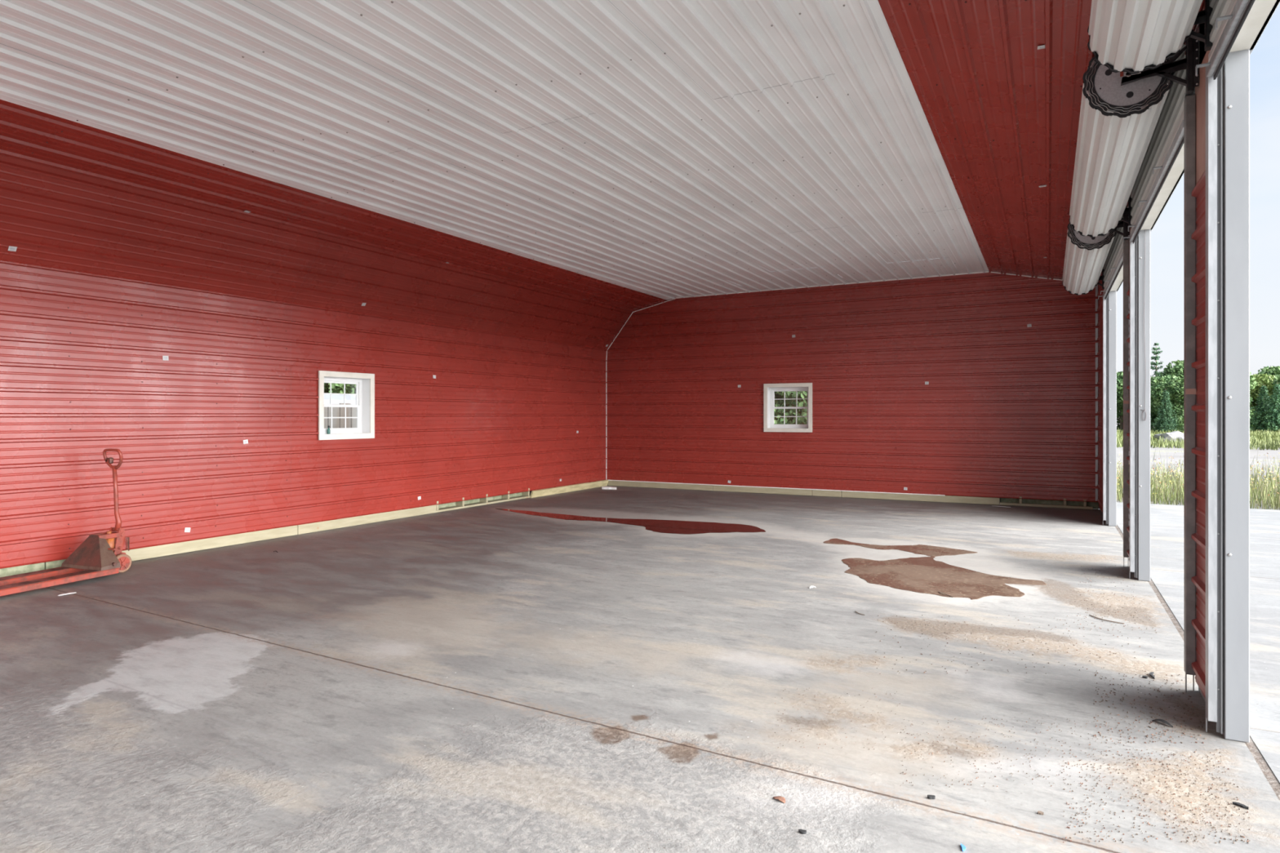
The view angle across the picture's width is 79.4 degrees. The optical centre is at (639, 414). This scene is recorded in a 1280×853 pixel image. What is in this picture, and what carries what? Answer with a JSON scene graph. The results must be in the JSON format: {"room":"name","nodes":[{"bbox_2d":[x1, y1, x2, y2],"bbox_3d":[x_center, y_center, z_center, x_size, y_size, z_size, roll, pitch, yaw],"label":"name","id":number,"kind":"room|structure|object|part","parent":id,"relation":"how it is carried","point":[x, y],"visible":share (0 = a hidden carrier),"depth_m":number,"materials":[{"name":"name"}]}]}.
{"room":"farm building","nodes":[
{"label":"farm building","id":0,"kind":"room"},
{"bbox_2d":[0,153,632,568],"bbox_3d":[-4.224,-0.328,9.159,0.844,3.635,16.240,0,0,28],"label":"wall","id":1,"kind":"structure","parent":0,"point":[104,280],"depth_m":8.77,"materials":[{"name":"red metal"}]},
{"bbox_2d":[8,245,17,251],"bbox_3d":[-5.570,-1.475,6.846,0.030,0.041,0.062,0,0,30],"label":"sticker","id":2,"kind":"object","parent":1,"relation":"attached to","point":[10,248],"visible":1,"depth_m":6.85,"materials":[{"name":"grey paper"}]},
{"bbox_2d":[162,355,168,360],"bbox_3d":[-5.008,-0.601,8.143,0.001,0.050,0.062,0,0,28],"label":"sticker","id":3,"kind":"object","parent":1,"relation":"attached to","point":[164,357],"visible":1,"depth_m":8.14,"materials":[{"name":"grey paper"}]},
{"bbox_2d":[184,527,190,532],"bbox_3d":[-4.898,1.245,8.350,0.001,0.056,0.066,0,0,28],"label":"sticker","id":4,"kind":"object","parent":1,"relation":"attached to","point":[187,529],"visible":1,"depth_m":8.35,"materials":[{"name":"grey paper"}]},
{"bbox_2d":[243,439,248,444],"bbox_3d":[-4.578,0.312,8.954,0.001,0.054,0.065,0,0,28],"label":"sticker","id":5,"kind":"object","parent":1,"relation":"attached to","point":[245,442],"visible":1,"depth_m":8.96,"materials":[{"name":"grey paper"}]},
{"bbox_2d":[0,480,608,577],"bbox_3d":[-4.506,1.407,9.184,0.242,0.183,16.020,0,0,28],"label":"baseboard","id":6,"kind":"structure","parent":1,"relation":"attached to","point":[152,552],"depth_m":9.62,"materials":[{"name":"beige wood"}]},
{"bbox_3d":[-2.604,1.471,12.833,0.152,0.032,2.403,0,0,28],"label":"sill plate","id":7,"kind":"part","parent":6,"relation":"part of","materials":[{"name":"beige wood"}]},
{"bbox_2d":[318,370,374,439],"bbox_3d":[-3.963,-0.122,10.272,0.215,0.885,0.910,0,0,28],"label":"window","id":8,"kind":"structure","parent":1,"relation":"in","point":[364,382],"depth_m":10.42,"materials":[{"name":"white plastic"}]},
{"bbox_2d":[327,426,330,434],"bbox_3d":[-4.078,0.195,10.104,0.040,0.107,0.040,0,0,28],"label":"bottle","id":9,"kind":"object","parent":8,"relation":"on","point":[328,427],"visible":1,"depth_m":10.09,"materials":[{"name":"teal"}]},
{"bbox_3d":[-4.042,-0.281,10.313,0.016,0.338,0.680,0,0,28],"label":"sash","id":10,"kind":"part","parent":8,"relation":"part of","materials":[{"name":"white plastic"}]},
{"bbox_3d":[-4.026,0.036,10.305,0.016,0.338,0.680,0,0,28],"label":"sash","id":11,"kind":"part","parent":8,"relation":"part of","materials":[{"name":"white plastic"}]},
{"bbox_3d":[-4.036,-0.122,10.310,0.050,0.745,0.770,0,0,28],"label":"frame","id":12,"kind":"part","parent":8,"relation":"part of","materials":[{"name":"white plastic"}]},
{"bbox_2d":[0,0,1204,319],"bbox_3d":[-0.624,-2.225,6.828,9.590,1.830,17.194,0,0,28],"label":"ceiling","id":13,"kind":"structure","parent":0,"point":[624,154],"depth_m":6.17,"materials":[{"name":"white metal"}]},
{"bbox_2d":[1037,44,1044,49],"bbox_3d":[2.413,-2.203,4.618,0.060,0.002,0.047,0,0,25],"label":"sticker","id":14,"kind":"object","parent":13,"relation":"attached to","point":[1042,46],"visible":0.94,"depth_m":4.62,"materials":[{"name":"grey paper"}]},
{"bbox_2d":[0,484,1279,852],"bbox_3d":[-0.490,1.615,7.155,9.220,0.250,16.190,0,0,28],"label":"floor","id":15,"kind":"structure","parent":0,"point":[486,678],"depth_m":4.07,"materials":[{"name":"concrete"}]},
{"bbox_2d":[0,448,131,595],"bbox_3d":[-5.223,0.904,6.717,0.555,1.168,1.482,0,0,20],"label":"truck","id":16,"kind":"object","parent":15,"relation":"on","point":[100,554],"visible":1,"depth_m":7.07,"materials":[{"name":"red paint"}]},
{"bbox_3d":[-5.444,1.411,6.691,0.140,0.013,0.980,0,0,20],"label":"fork plate","id":17,"kind":"part","parent":16,"relation":"part of","materials":[{"name":"paint"}]},
{"bbox_3d":[-5.088,1.411,6.559,0.140,0.013,0.980,0,0,20],"label":"fork plate","id":18,"kind":"part","parent":16,"relation":"part of","materials":[{"name":"paint"}]},
{"bbox_3d":[-5.033,0.432,7.315,0.085,0.058,0.035,0,0,20],"label":"release lever","id":19,"kind":"part","parent":16,"relation":"part of","materials":[{"name":"metal"}]},
{"bbox_2d":[57,591,75,595],"bbox_3d":[-4.752,1.485,6.403,0.050,0.007,0.134,0,0,35],"label":"paper scrap","id":20,"kind":"object","parent":15,"relation":"on","point":[74,592],"visible":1,"depth_m":6.39,"materials":[{"name":"white paper"}]},
{"bbox_2d":[601,486,616,489],"bbox_3d":[-0.605,1.464,15.477,0.300,0.050,0.123,0,0,18],"label":"scrap","id":21,"kind":"object","parent":15,"relation":"on","point":[602,487],"visible":1,"depth_m":15.43,"materials":[{"name":"white paper"}]},
{"bbox_2d":[496,508,765,534],"bbox_3d":[-0.474,1.488,10.811,4.595,0.002,1.190,0,0,28],"label":"puddle","id":22,"kind":"object","parent":15,"relation":"on","point":[672,526],"visible":1,"depth_m":10.47,"materials":[{"name":"red liquid"}]},
{"bbox_2d":[773,795,785,803],"bbox_3d":[0.540,1.484,2.983,0.057,0.009,0.028,0,0,40],"label":"dead leaf","id":23,"kind":"object","parent":15,"relation":"on","point":[780,798],"visible":1,"depth_m":2.98,"materials":[{"name":"plant"}]},
{"bbox_2d":[798,829,806,834],"bbox_3d":[0.579,1.484,2.747,0.028,0.009,0.016,0,0,8],"label":"lump","id":24,"kind":"object","parent":15,"relation":"on","point":[801,831],"visible":1,"depth_m":2.74,"materials":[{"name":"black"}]},
{"bbox_2d":[927,795,935,799],"bbox_3d":[1.131,1.484,2.994,0.030,0.010,0.014,0,0,8],"label":"lump","id":25,"kind":"object","parent":15,"relation":"on","point":[929,797],"visible":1,"depth_m":2.99,"materials":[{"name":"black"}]},
{"bbox_2d":[823,538,1046,599],"bbox_3d":[2.844,1.488,7.717,1.710,0.002,3.021,0,0,7],"label":"puddle","id":26,"kind":"object","parent":15,"relation":"on","point":[922,575],"visible":1,"depth_m":7.16,"materials":[{"name":"brown liquid"}]},
{"bbox_2d":[960,843,965,851],"bbox_3d":[1.111,1.486,2.648,0.016,0.006,0.040,0,0,18],"label":"scrap","id":27,"kind":"object","parent":15,"relation":"on","point":[963,847],"visible":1,"depth_m":2.64,"materials":[{"name":"blue plastic"}]},
{"bbox_2d":[774,567,1250,844],"bbox_3d":[2.537,1.487,5.440,1.954,0.004,5.871,0,0,28],"label":"debris","id":28,"kind":"object","parent":15,"relation":"on","point":[1213,827],"visible":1,"depth_m":3.31,"materials":[{"name":"brown"}]},
{"bbox_2d":[1088,614,1123,623],"bbox_3d":[3.372,1.485,5.602,0.042,0.008,0.260,0,0,-24],"label":"twig","id":29,"kind":"object","parent":15,"relation":"on","point":[1089,615],"visible":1,"depth_m":5.58,"materials":[{"name":"brown"}]},
{"bbox_2d":[1149,671,1154,679],"bbox_3d":[2.922,1.483,4.401,0.023,0.011,0.111,0,0,32],"label":"strip","id":30,"kind":"object","parent":15,"relation":"on","point":[1151,673],"visible":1,"depth_m":4.39,"materials":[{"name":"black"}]},
{"bbox_2d":[1151,719,1173,727],"bbox_3d":[2.518,1.480,3.715,0.029,0.017,0.092,0,0,-20],"label":"curled leaf","id":31,"kind":"object","parent":15,"relation":"on","point":[1159,720],"visible":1,"depth_m":3.71,"materials":[{"name":"black plant"}]},
{"bbox_2d":[1232,801,1248,809],"bbox_3d":[2.286,1.485,2.933,0.016,0.008,0.051,0,0,-29],"label":"chip","id":32,"kind":"object","parent":15,"relation":"on","point":[1238,804],"visible":1,"depth_m":2.93,"materials":[{"name":"black"}]},
{"bbox_2d":[606,271,1099,509],"bbox_3d":[3.258,-0.510,14.260,9.300,4.000,0.224,0,0,28],"label":"wall","id":33,"kind":"structure","parent":0,"point":[1006,408],"depth_m":13.67,"materials":[{"name":"red metal"}]},
{"bbox_2d":[605,297,675,479],"bbox_3d":[0.001,-0.490,15.861,1.619,3.710,0.016,0,0,28],"label":"trim","id":34,"kind":"structure","parent":33,"relation":"attached to","point":[675,298],"depth_m":16.23,"materials":[{"name":"white"}]},
{"bbox_2d":[763,382,812,432],"bbox_3d":[2.802,-0.135,14.478,0.930,0.910,0.215,0,0,28],"label":"window","id":35,"kind":"structure","parent":33,"relation":"in","point":[769,389],"depth_m":14.53,"materials":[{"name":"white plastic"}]},
{"bbox_3d":[2.841,-0.135,14.551,0.790,0.770,0.050,0,0,28],"label":"frame","id":36,"kind":"part","parent":35,"relation":"part of","materials":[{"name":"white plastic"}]},
{"bbox_3d":[2.844,-0.300,14.556,0.700,0.350,0.016,0,0,28],"label":"sash","id":37,"kind":"part","parent":35,"relation":"part of","materials":[{"name":"white plastic"}]},
{"bbox_3d":[2.835,0.030,14.540,0.700,0.350,0.016,0,0,28],"label":"sash","id":38,"kind":"part","parent":35,"relation":"part of","materials":[{"name":"white plastic"}]},
{"bbox_2d":[608,480,1097,509],"bbox_3d":[3.288,1.403,14.209,8.880,0.175,0.166,0,0,28],"label":"baseboard","id":39,"kind":"structure","parent":33,"relation":"attached to","point":[1064,504],"depth_m":13.60,"materials":[{"name":"beige wood"}]},
{"bbox_3d":[6.549,1.466,12.464,1.323,0.041,0.120,0,0,28],"label":"sill plate","id":40,"kind":"part","parent":39,"relation":"part of","materials":[{"name":"beige wood"}]},
{"bbox_2d":[675,271,1062,298],"bbox_3d":[3.928,-2.217,13.781,7.252,0.340,0.021,0,0,28],"label":"trim","id":41,"kind":"structure","parent":33,"relation":"attached to","point":[985,271],"depth_m":13.62,"materials":[{"name":"white"}]},
{"bbox_2d":[1095,284,1097,501],"bbox_3d":[7.149,-0.349,12.074,0.033,3.389,0.012,0,0,28],"label":"trim","id":42,"kind":"structure","parent":33,"relation":"attached to","point":[1096,286],"depth_m":12.07,"materials":[{"name":"red metal"}]},
{"bbox_2d":[1097,22,1224,737],"bbox_3d":[3.517,-0.320,5.063,0.128,3.620,16.240,0,0,28],"label":"wall","id":43,"kind":"structure","parent":0,"point":[1198,192],"depth_m":4.01,"materials":[{"name":"metal"}]},
{"bbox_2d":[1062,205,1129,300],"bbox_3d":[5.264,-1.804,9.024,0.524,0.517,3.363,0,0,28],"label":"door","id":44,"kind":"structure","parent":43,"relation":"in","point":[1086,257],"depth_m":8.45,"materials":[{"name":"white metal"}]},
{"bbox_2d":[1062,228,1114,294],"bbox_3d":[5.223,-1.844,9.047,0.424,0.423,3.236,0,0,28],"label":"curtain","id":45,"kind":"object","parent":44,"relation":"hanging from","point":[1086,256],"depth_m":8.42,"materials":[{"name":"white metal"}]},
{"bbox_2d":[1102,239,1128,567],"bbox_3d":[5.573,-0.156,8.953,0.174,3.288,3.360,0,0,28],"label":"door frame","id":46,"kind":"structure","parent":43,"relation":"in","point":[1109,304],"depth_m":10.33,"materials":[{"name":"silver metal"}]},
{"bbox_3d":[6.335,-0.096,10.342,0.091,3.168,0.020,0,0,28],"label":"jamb trim","id":47,"kind":"part","parent":46,"relation":"part of","materials":[{"name":"grey metal"}]},
{"bbox_3d":[5.599,-1.669,8.938,0.113,0.018,3.186,0,0,28],"label":"header trim","id":48,"kind":"part","parent":46,"relation":"part of","materials":[{"name":"white metal"}]},
{"bbox_2d":[1068,29,1199,243],"bbox_3d":[3.460,-1.804,5.615,0.524,0.517,3.348,0,0,28],"label":"door","id":49,"kind":"structure","parent":43,"relation":"in","point":[1130,140],"depth_m":4.76,"materials":[{"name":"white metal"}]},
{"bbox_2d":[1069,66,1169,236],"bbox_3d":[3.419,-1.844,5.638,0.424,0.423,3.221,0,0,28],"label":"curtain","id":50,"kind":"object","parent":49,"relation":"hanging from","point":[1117,123],"depth_m":4.77,"materials":[{"name":"white metal"}]},
{"bbox_3d":[3.740,-1.571,5.737,0.055,0.043,0.024,0,0,28],"label":"lift handle","id":51,"kind":"part","parent":49,"relation":"part of","materials":[{"name":"white metal"}]},
{"bbox_3d":[3.328,-1.571,4.958,0.055,0.043,0.024,0,0,28],"label":"lift handle","id":52,"kind":"part","parent":49,"relation":"part of","materials":[{"name":"white metal"}]},
{"bbox_2d":[1128,94,1199,692],"bbox_3d":[3.768,-0.156,5.544,0.174,3.288,3.345,0,0,28],"label":"door frame","id":53,"kind":"structure","parent":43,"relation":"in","point":[1184,163],"depth_m":5.64,"materials":[{"name":"silver metal"}]},
{"bbox_2d":[1141,229,1146,420],"bbox_3d":[4.513,-0.948,6.913,0.048,2.000,0.006,0,0,28],"label":"pull cord","id":54,"kind":"object","parent":53,"relation":"hanging from","point":[1144,229],"visible":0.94,"depth_m":6.91,"materials":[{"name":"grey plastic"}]},
{"bbox_3d":[4.527,-0.096,6.926,0.091,3.168,0.020,0,0,28],"label":"jamb trim","id":55,"kind":"part","parent":53,"relation":"part of","materials":[{"name":"grey metal"}]},
{"bbox_3d":[3.795,-1.669,5.529,0.113,0.018,3.171,0,0,28],"label":"header trim","id":56,"kind":"part","parent":53,"relation":"part of","materials":[{"name":"white metal"}]},
{"bbox_2d":[1087,0,1255,79],"bbox_3d":[1.660,-1.804,2.214,0.524,0.517,3.353,0,0,28],"label":"door","id":57,"kind":"structure","parent":43,"relation":"in","point":[1132,37],"depth_m":3.38,"materials":[{"name":"white metal"}]},
{"bbox_2d":[1088,0,1202,71],"bbox_3d":[1.620,-1.844,2.237,0.424,0.423,3.226,0,0,28],"label":"curtain","id":58,"kind":"object","parent":57,"relation":"hanging from","point":[1125,35],"depth_m":3.38,"materials":[{"name":"white metal"}]},
{"bbox_3d":[2.559,-1.571,3.506,0.055,0.043,0.024,0,0,28],"label":"lift handle","id":59,"kind":"part","parent":57,"relation":"part of","materials":[{"name":"silver metal"}]},
{"bbox_3d":[2.338,-1.571,3.088,0.055,0.043,0.024,0,0,28],"label":"lift handle","id":60,"kind":"part","parent":57,"relation":"part of","materials":[{"name":"white metal"}]},
{"bbox_2d":[1205,0,1279,742],"bbox_3d":[1.969,-0.156,2.143,0.174,3.288,3.350,0,0,28],"label":"post","id":61,"kind":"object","parent":43,"relation":"in","point":[1237,64],"depth_m":3.53,"materials":[{"name":"silver metal"}]},
{"bbox_3d":[2.729,-0.096,3.527,0.091,3.168,0.020,0,0,28],"label":"jamb trim","id":62,"kind":"part","parent":61,"relation":"part of","materials":[{"name":"grey metal"}]},
{"bbox_3d":[1.995,-1.669,2.128,0.113,0.018,3.176,0,0,28],"label":"header trim","id":63,"kind":"part","parent":61,"relation":"part of","materials":[{"name":"white metal"}]},
{"label":"outside","id":64,"kind":"structure","parent":0,"visible":0},
{"bbox_2d":[1116,502,1279,782],"bbox_3d":[8.530,1.541,0.266,13.170,0.100,22.450,0,0,28],"label":"apron slab","id":65,"kind":"object","parent":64,"point":[1166,541],"depth_m":6.55,"materials":[{"name":"concrete"}]},
{"bbox_2d":[1118,523,1279,733],"bbox_3d":[8.413,1.490,0.130,13.050,0.002,21.900,0,0,28],"label":"joint","id":66,"kind":"object","parent":65,"relation":"in","point":[1118,523],"depth_m":7.00,"materials":[{"name":"grey"}]},
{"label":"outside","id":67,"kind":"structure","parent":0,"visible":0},
{"bbox_2d":[1116,428,1279,450],"bbox_3d":[58.056,1.520,56.261,90.000,0.060,66.236,0,0,28],"label":"ground","id":68,"kind":"structure","parent":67,"point":[1117,429],"depth_m":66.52,"materials":[{"name":"green plant"}]},
{"bbox_2d":[1116,371,1123,431],"bbox_3d":[41.924,-1.094,67.195,4.569,5.472,3.850,0,0,26],"label":"leafy tree","id":69,"kind":"object","parent":68,"relation":"on","point":[1119,375],"visible":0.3,"depth_m":66.45,"materials":[{"name":"green plant"}]},
{"bbox_2d":[1150,376,1161,431],"bbox_3d":[43.951,-0.851,65.962,3.845,4.968,4.563,0,0,19],"label":"leafy tree","id":70,"kind":"object","parent":68,"relation":"on","point":[1152,378],"visible":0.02,"depth_m":65.42,"materials":[{"name":"green plant"}]},
{"bbox_2d":[1150,342,1163,377],"bbox_3d":[46.818,-2.492,69.908,3.344,8.289,3.636,0,0,29],"label":"conifer tree","id":71,"kind":"object","parent":68,"relation":"on","point":[1156,357],"visible":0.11,"depth_m":69.92,"materials":[{"name":"green plant"}]},
{"bbox_2d":[1152,390,1178,432],"bbox_3d":[41.528,-0.237,61.005,1.770,3.678,1.598,0,0,37],"label":"conifer tree","id":72,"kind":"object","parent":68,"relation":"on","point":[1166,424],"visible":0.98,"depth_m":60.83,"materials":[{"name":"green plant"}]},
{"bbox_2d":[1150,374,1182,423],"bbox_3d":[44.249,-0.857,64.196,3.846,4.987,3.185,0,0,12],"label":"leafy tree","id":73,"kind":"object","parent":68,"relation":"on","point":[1165,378],"visible":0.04,"depth_m":63.88,"materials":[{"name":"green plant"}]},
{"bbox_2d":[1150,381,1183,431],"bbox_3d":[42.785,-0.571,63.026,2.699,4.389,3.298,0,0,-3],"label":"leafy tree","id":74,"kind":"object","parent":68,"relation":"on","point":[1156,392],"visible":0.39,"depth_m":62.55,"materials":[{"name":"green plant"}]},
{"bbox_2d":[1151,377,1183,431],"bbox_3d":[43.362,-0.702,61.882,3.891,4.660,3.184,0,0,33],"label":"leafy tree","id":75,"kind":"object","parent":68,"relation":"on","point":[1175,385],"visible":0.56,"depth_m":61.61,"materials":[{"name":"green plant"}]},
{"bbox_2d":[1154,360,1183,420],"bbox_3d":[46.717,-1.552,66.238,5.360,6.420,4.517,0,0,1],"label":"leafy tree","id":76,"kind":"object","parent":68,"relation":"on","point":[1177,371],"visible":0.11,"depth_m":65.81,"materials":[{"name":"green plant"}]},
{"bbox_2d":[1154,431,1183,442],"bbox_3d":[29.058,1.212,42.098,1.692,0.675,1.478,0,0,28],"label":"boulder","id":77,"kind":"object","parent":68,"relation":"on","point":[1175,434],"visible":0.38,"depth_m":41.73,"materials":[{"name":"grey stone"}]},
{"bbox_2d":[1249,372,1257,428],"bbox_3d":[51.802,-1.428,67.881,4.769,6.163,5.660,0,0,36],"label":"leafy tree","id":78,"kind":"object","parent":68,"relation":"on","point":[1253,385],"visible":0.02,"depth_m":67.08,"materials":[{"name":"green plant"}]},
{"bbox_2d":[1249,373,1275,431],"bbox_3d":[56.171,-1.053,69.754,4.724,5.388,4.555,0,0,13],"label":"leafy tree","id":79,"kind":"object","parent":68,"relation":"on","point":[1262,380],"visible":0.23,"depth_m":69.21,"materials":[{"name":"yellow plant"}]},
{"bbox_2d":[1249,386,1276,432],"bbox_3d":[51.717,-0.466,63.958,2.213,4.150,2.220,0,0,-19],"label":"conifer tree","id":80,"kind":"object","parent":68,"relation":"on","point":[1260,417],"visible":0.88,"depth_m":63.89,"materials":[{"name":"green plant"}]},
{"bbox_2d":[1253,365,1279,404],"bbox_3d":[59.112,-1.469,71.807,4.835,6.247,5.738,0,0,-41],"label":"leafy tree","id":81,"kind":"object","parent":68,"relation":"on","point":[1275,371],"visible":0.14,"depth_m":71.54,"materials":[{"name":"green plant"}]},
{"bbox_2d":[1262,383,1279,431],"bbox_3d":[52.124,-0.522,62.972,2.092,4.265,2.085,0,0,-36],"label":"leafy tree","id":82,"kind":"object","parent":68,"relation":"on","point":[1275,408],"visible":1,"depth_m":62.92,"materials":[{"name":"green plant"}]},
{"bbox_2d":[1268,375,1279,402],"bbox_3d":[57.436,-1.115,67.147,4.644,5.520,3.850,0,0,27],"label":"leafy tree","id":83,"kind":"object","parent":68,"relation":"on","point":[1277,381],"visible":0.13,"depth_m":67.52,"materials":[{"name":"green plant"}]},
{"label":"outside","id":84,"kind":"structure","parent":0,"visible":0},
{"bbox_2d":[1097,423,1279,510],"bbox_3d":[55.095,1.670,61.356,360.000,0.240,280.000,0,0,28],"label":"ground","id":85,"kind":"structure","parent":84,"point":[1166,452],"depth_m":26.55,"materials":[{"name":"grey gravel"}]},
{"bbox_2d":[324,382,355,394],"bbox_3d":[-8.578,-0.720,20.360,3.450,4.698,3.444,0,0,-27],"label":"leafy tree","id":86,"kind":"object","parent":85,"relation":"on","point":[335,388],"visible":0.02,"depth_m":19.73,"materials":[{"name":"green plant"}]},
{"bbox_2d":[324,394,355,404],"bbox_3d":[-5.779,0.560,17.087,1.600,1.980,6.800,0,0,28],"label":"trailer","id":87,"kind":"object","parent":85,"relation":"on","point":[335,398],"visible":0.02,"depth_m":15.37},
{"bbox_2d":[324,403,356,428],"bbox_3d":[-4.241,0.671,15.530,0.075,1.757,6.485,0,0,28],"label":"fence","id":88,"kind":"object","parent":85,"relation":"on","point":[337,423],"visible":0.02,"depth_m":13.53,"materials":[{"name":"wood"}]},
{"bbox_2d":[773,391,807,424],"bbox_3d":[3.944,0.027,19.499,2.033,3.155,2.245,0,0,31],"label":"leafy tree","id":89,"kind":"object","parent":85,"relation":"on","point":[779,396],"visible":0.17,"depth_m":18.91,"materials":[{"name":"green plant"}]},
{"bbox_2d":[1116,446,1279,510],"bbox_3d":[18.319,1.250,23.931,22.343,0.640,28.542,0,0,28],"label":"weeds","id":90,"kind":"object","parent":85,"relation":"on","point":[1264,494],"visible":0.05,"depth_m":14.16,"materials":[{"name":"plant"}]}
]}

